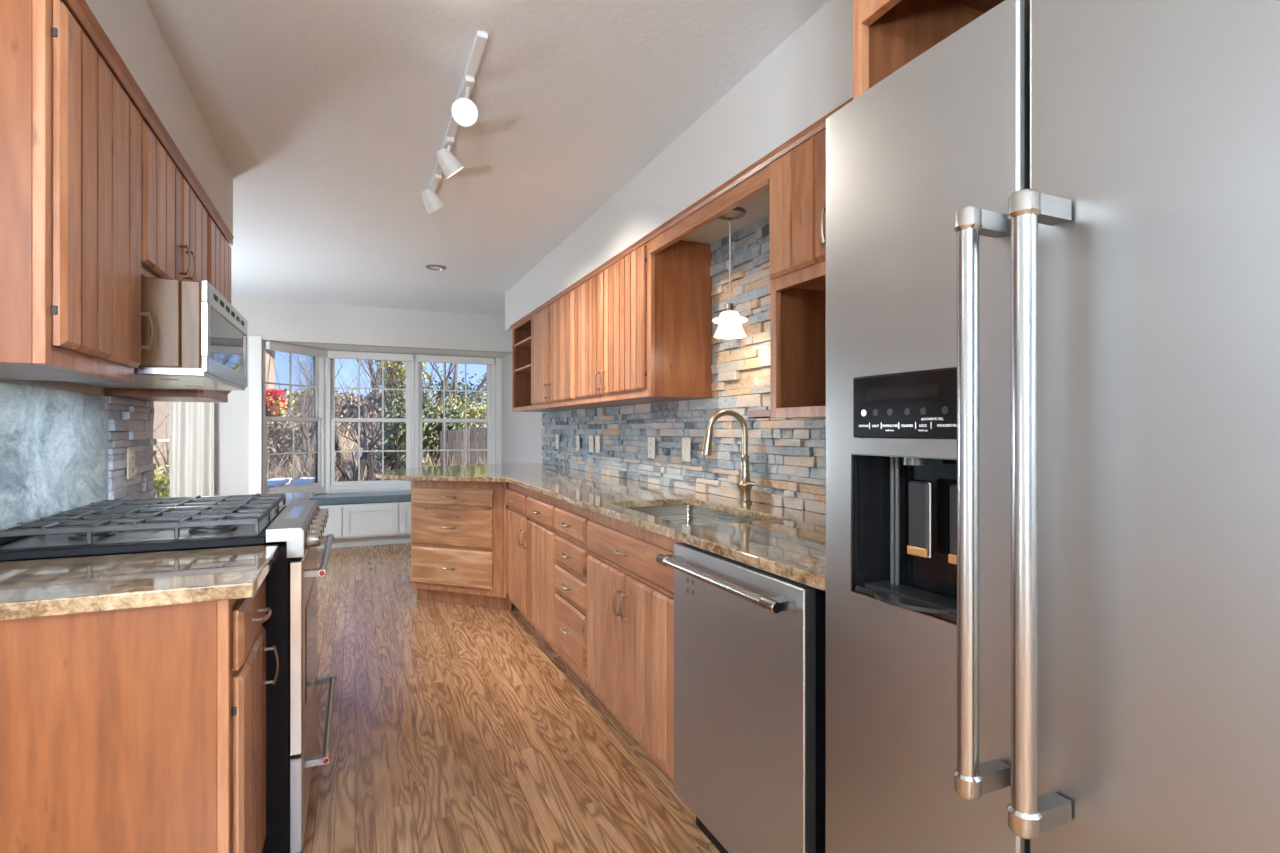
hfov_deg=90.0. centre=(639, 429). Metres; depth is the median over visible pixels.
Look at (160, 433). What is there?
house
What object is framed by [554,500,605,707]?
base cabinet
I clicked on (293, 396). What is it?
leafy shrub
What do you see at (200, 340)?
microwave
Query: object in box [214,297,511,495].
wall
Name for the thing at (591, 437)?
outlet plate
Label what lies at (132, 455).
socket
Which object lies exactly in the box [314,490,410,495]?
wall
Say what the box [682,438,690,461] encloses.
outlet plate
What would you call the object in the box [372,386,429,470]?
leafy shrub
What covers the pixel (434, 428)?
leafy shrub
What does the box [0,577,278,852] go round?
base cabinet
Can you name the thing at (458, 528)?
base cabinet
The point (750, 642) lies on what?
dishwasher
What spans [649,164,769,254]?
valance
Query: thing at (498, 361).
trim
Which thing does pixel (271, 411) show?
basket
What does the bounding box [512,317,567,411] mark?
upper cabinet
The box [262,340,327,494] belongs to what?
window
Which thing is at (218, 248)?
upper cabinet
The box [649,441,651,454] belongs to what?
socket
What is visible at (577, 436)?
outlet plate
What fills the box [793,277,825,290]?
shelf
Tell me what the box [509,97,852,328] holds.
crown molding
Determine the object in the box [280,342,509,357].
ceiling
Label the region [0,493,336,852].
gas range
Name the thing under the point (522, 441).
wall
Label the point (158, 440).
door
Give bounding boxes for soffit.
[85,0,232,245]
[505,0,852,331]
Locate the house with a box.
[153,349,274,438]
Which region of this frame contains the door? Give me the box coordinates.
[157,439,168,441]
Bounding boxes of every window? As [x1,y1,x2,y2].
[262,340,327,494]
[326,350,413,492]
[414,354,494,466]
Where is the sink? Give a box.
[628,505,759,525]
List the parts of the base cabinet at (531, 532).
drawer, door, frame, drawer, door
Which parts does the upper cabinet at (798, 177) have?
frame, door, handle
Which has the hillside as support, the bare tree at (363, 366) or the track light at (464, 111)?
the bare tree at (363, 366)
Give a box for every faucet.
[701,409,758,503]
[736,455,752,503]
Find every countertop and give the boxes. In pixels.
[0,544,278,620]
[146,492,313,505]
[375,463,825,591]
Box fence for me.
[440,423,486,465]
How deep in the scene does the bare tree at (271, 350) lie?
13.61 m
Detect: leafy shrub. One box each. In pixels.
[153,452,169,497]
[267,411,337,465]
[273,390,393,433]
[277,386,404,415]
[370,360,438,424]
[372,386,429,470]
[397,398,472,465]
[403,370,485,408]
[428,393,486,441]
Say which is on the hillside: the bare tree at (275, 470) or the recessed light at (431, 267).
the bare tree at (275, 470)
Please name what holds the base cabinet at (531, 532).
on the floor
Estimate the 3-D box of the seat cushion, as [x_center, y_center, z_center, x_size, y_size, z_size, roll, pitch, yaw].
[-2.574,0.729,6.944,2.173,0.078,0.380,0,0,-24]
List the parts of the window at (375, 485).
sash, sash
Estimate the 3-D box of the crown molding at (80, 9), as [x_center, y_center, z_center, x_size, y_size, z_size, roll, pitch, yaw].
[-1.533,-0.893,2.133,0.022,0.030,1.945,0,0,-24]
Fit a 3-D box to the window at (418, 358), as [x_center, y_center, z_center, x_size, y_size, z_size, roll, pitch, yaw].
[-2.133,-0.082,7.400,0.920,1.526,0.155,0,0,-24]
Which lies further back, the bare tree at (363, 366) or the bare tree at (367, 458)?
the bare tree at (363, 366)
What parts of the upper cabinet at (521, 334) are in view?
shelf, shelf, frame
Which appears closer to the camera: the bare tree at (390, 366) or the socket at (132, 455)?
the socket at (132, 455)
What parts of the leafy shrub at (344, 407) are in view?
stem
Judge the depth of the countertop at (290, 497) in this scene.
2.97 m
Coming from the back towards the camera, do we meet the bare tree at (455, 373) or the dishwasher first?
the bare tree at (455, 373)
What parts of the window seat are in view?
cabinet door, cabinet door, cabinet door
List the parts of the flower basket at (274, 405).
chain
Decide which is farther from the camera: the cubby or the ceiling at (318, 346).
the ceiling at (318, 346)
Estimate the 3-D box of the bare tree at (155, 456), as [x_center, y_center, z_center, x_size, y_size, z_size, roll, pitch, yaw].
[-6.116,0.294,8.722,2.078,2.886,0.945,0,0,-11]
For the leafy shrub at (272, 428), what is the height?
1.182 m
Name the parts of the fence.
post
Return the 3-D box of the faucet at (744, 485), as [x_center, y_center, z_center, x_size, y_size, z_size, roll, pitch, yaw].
[0.443,0.208,2.704,0.072,0.205,0.072,0,0,-24]
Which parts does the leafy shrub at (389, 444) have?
stem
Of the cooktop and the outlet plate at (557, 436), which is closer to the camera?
the cooktop
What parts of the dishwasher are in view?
handle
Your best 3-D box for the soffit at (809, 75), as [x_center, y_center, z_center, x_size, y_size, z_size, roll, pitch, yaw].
[-0.074,-1.059,3.656,0.360,0.338,4.840,0,0,-24]
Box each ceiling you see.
[146,0,828,315]
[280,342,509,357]
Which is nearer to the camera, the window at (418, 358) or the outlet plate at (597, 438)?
the outlet plate at (597, 438)
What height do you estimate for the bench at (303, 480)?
0.730 m
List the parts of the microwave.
door, door glass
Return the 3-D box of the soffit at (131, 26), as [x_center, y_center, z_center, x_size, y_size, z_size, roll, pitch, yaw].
[-1.710,-1.064,2.099,0.324,0.328,2.125,0,0,-24]
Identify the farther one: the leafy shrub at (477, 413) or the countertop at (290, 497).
the leafy shrub at (477, 413)
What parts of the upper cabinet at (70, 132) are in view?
frame, door, handle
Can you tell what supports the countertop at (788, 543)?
on the base cabinet at (531, 532)
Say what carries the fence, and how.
on the hillside
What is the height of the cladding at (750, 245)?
1.199 m
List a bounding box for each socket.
[131,454,133,473]
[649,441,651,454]
[726,303,733,310]
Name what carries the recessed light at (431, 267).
in the ceiling at (328, 120)
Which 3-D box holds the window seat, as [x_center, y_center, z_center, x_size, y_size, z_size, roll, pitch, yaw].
[-2.591,0.998,6.934,2.228,0.455,0.420,0,0,-24]
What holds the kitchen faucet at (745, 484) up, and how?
on the countertop at (788, 543)
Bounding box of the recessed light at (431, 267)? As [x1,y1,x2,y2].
[426,265,445,269]
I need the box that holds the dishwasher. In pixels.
[656,543,825,852]
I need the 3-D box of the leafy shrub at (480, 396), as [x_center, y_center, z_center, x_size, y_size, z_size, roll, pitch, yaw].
[-6.984,-1.403,26.495,8.632,2.291,2.019,0,0,-28]
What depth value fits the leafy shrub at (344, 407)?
15.22 m
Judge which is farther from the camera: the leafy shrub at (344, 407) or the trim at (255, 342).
the leafy shrub at (344, 407)
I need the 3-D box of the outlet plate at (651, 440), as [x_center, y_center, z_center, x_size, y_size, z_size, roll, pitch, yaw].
[0.064,0.103,3.652,0.010,0.122,0.085,0,0,-24]
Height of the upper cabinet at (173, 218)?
0.463 m
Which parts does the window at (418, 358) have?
sash, sash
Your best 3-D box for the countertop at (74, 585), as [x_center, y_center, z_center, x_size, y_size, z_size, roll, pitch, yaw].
[-1.190,0.327,1.385,0.672,0.032,0.474,0,0,-24]
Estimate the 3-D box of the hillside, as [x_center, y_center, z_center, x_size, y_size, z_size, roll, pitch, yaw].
[-7.855,0.625,22.555,44.000,2.419,32.000,0,0,-24]
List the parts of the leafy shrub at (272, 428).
stem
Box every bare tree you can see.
[153,402,270,486]
[267,402,305,479]
[271,350,365,463]
[274,351,356,477]
[296,360,455,464]
[325,361,433,489]
[356,359,404,417]
[422,362,455,446]
[445,363,485,408]
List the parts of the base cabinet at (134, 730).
frame, drawer, door, handle, handle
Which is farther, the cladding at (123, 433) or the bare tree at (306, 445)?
the bare tree at (306, 445)
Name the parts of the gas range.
burner, burner, burner, control panel, warming drawer, oven door, knob, knob, knob, knob, knob, knob, handle, handle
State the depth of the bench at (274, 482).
7.63 m
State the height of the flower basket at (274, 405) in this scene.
0.774 m
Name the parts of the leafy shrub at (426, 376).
stem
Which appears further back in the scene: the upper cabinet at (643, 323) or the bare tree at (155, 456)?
the bare tree at (155, 456)
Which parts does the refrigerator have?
dispenser trim, control panel, paddle frame, freezer door, handle, handle, fresh food door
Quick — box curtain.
[169,402,213,496]
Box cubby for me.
[853,0,1004,99]
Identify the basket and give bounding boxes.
[265,353,286,416]
[265,406,284,416]
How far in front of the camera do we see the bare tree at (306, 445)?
12.58 m
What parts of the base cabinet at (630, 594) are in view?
door, handle, handle, handle, drawer, door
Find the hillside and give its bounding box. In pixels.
[153,411,485,497]
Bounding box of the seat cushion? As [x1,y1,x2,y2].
[313,491,410,505]
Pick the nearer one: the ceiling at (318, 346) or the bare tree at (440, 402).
the ceiling at (318, 346)
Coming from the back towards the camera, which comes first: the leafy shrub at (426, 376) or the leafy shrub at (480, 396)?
the leafy shrub at (480, 396)
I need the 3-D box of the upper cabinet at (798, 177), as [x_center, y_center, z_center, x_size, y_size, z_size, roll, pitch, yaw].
[0.713,-0.463,1.782,0.377,0.851,0.800,0,0,-24]
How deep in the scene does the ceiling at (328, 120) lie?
2.50 m
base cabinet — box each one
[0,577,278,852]
[411,481,511,610]
[506,483,570,668]
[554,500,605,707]
[587,511,681,782]
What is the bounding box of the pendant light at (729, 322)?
[712,207,747,338]
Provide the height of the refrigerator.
1.778 m
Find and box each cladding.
[108,396,156,499]
[541,215,857,513]
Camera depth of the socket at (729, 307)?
2.60 m
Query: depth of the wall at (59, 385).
2.08 m
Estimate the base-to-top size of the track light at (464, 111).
0.171 m
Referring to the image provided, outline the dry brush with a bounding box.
[267,387,486,490]
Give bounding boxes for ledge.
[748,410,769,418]
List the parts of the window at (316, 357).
sash, sash, glass pane, glass pane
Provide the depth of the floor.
2.50 m
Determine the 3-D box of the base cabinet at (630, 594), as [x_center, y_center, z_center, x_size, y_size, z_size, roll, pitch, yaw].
[0.218,0.783,2.500,0.672,0.884,0.868,0,0,-24]
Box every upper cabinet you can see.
[0,0,152,382]
[105,206,230,402]
[134,104,206,281]
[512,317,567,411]
[531,288,623,409]
[575,240,711,404]
[770,128,857,418]
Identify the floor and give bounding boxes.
[299,543,719,852]
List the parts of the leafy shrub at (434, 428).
stem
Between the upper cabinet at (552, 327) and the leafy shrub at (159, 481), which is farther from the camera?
the leafy shrub at (159, 481)
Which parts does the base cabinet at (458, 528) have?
drawer, drawer, drawer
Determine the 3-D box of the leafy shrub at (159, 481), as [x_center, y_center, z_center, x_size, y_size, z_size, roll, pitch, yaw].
[-5.813,0.877,7.831,1.217,1.293,0.756,0,0,-24]
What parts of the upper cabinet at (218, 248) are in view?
frame, door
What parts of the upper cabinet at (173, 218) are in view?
door, handle, handle, door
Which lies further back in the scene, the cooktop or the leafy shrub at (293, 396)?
the leafy shrub at (293, 396)
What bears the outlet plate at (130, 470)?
attached to the cladding at (123, 433)
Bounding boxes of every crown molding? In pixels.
[64,0,233,242]
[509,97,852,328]
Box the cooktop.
[0,506,285,560]
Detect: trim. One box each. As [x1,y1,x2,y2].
[249,336,261,493]
[495,358,501,463]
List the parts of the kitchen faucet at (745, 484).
lever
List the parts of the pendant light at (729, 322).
lamp shade, cord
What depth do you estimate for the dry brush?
13.10 m
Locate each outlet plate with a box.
[126,449,134,479]
[556,435,558,448]
[576,435,579,450]
[589,435,593,452]
[595,435,599,452]
[648,437,654,458]
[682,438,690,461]
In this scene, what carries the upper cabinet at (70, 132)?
attached to the wall at (59, 385)
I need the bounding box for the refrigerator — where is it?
[826,0,1279,852]
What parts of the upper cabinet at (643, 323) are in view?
door, handle, handle, frame, door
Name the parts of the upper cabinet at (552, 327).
door, frame, door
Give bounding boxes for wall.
[0,380,152,462]
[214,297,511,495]
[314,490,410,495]
[502,252,825,512]
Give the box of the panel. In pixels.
[0,382,107,528]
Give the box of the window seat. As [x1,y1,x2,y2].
[317,502,410,548]
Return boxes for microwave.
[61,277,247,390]
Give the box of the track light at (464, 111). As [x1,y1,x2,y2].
[421,31,487,213]
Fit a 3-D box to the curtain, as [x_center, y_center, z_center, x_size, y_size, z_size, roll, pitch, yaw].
[-4.018,0.155,5.747,0.340,2.100,0.083,0,0,-24]
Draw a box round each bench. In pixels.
[267,478,291,487]
[286,477,309,485]
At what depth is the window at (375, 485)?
6.99 m
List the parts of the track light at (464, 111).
stem, stem, bulb, stem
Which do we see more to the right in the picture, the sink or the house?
the sink
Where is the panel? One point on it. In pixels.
(54, 442)
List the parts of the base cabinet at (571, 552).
handle, handle, handle, handle, drawer, drawer, drawer, drawer, frame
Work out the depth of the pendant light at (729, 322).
2.58 m
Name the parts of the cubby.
frame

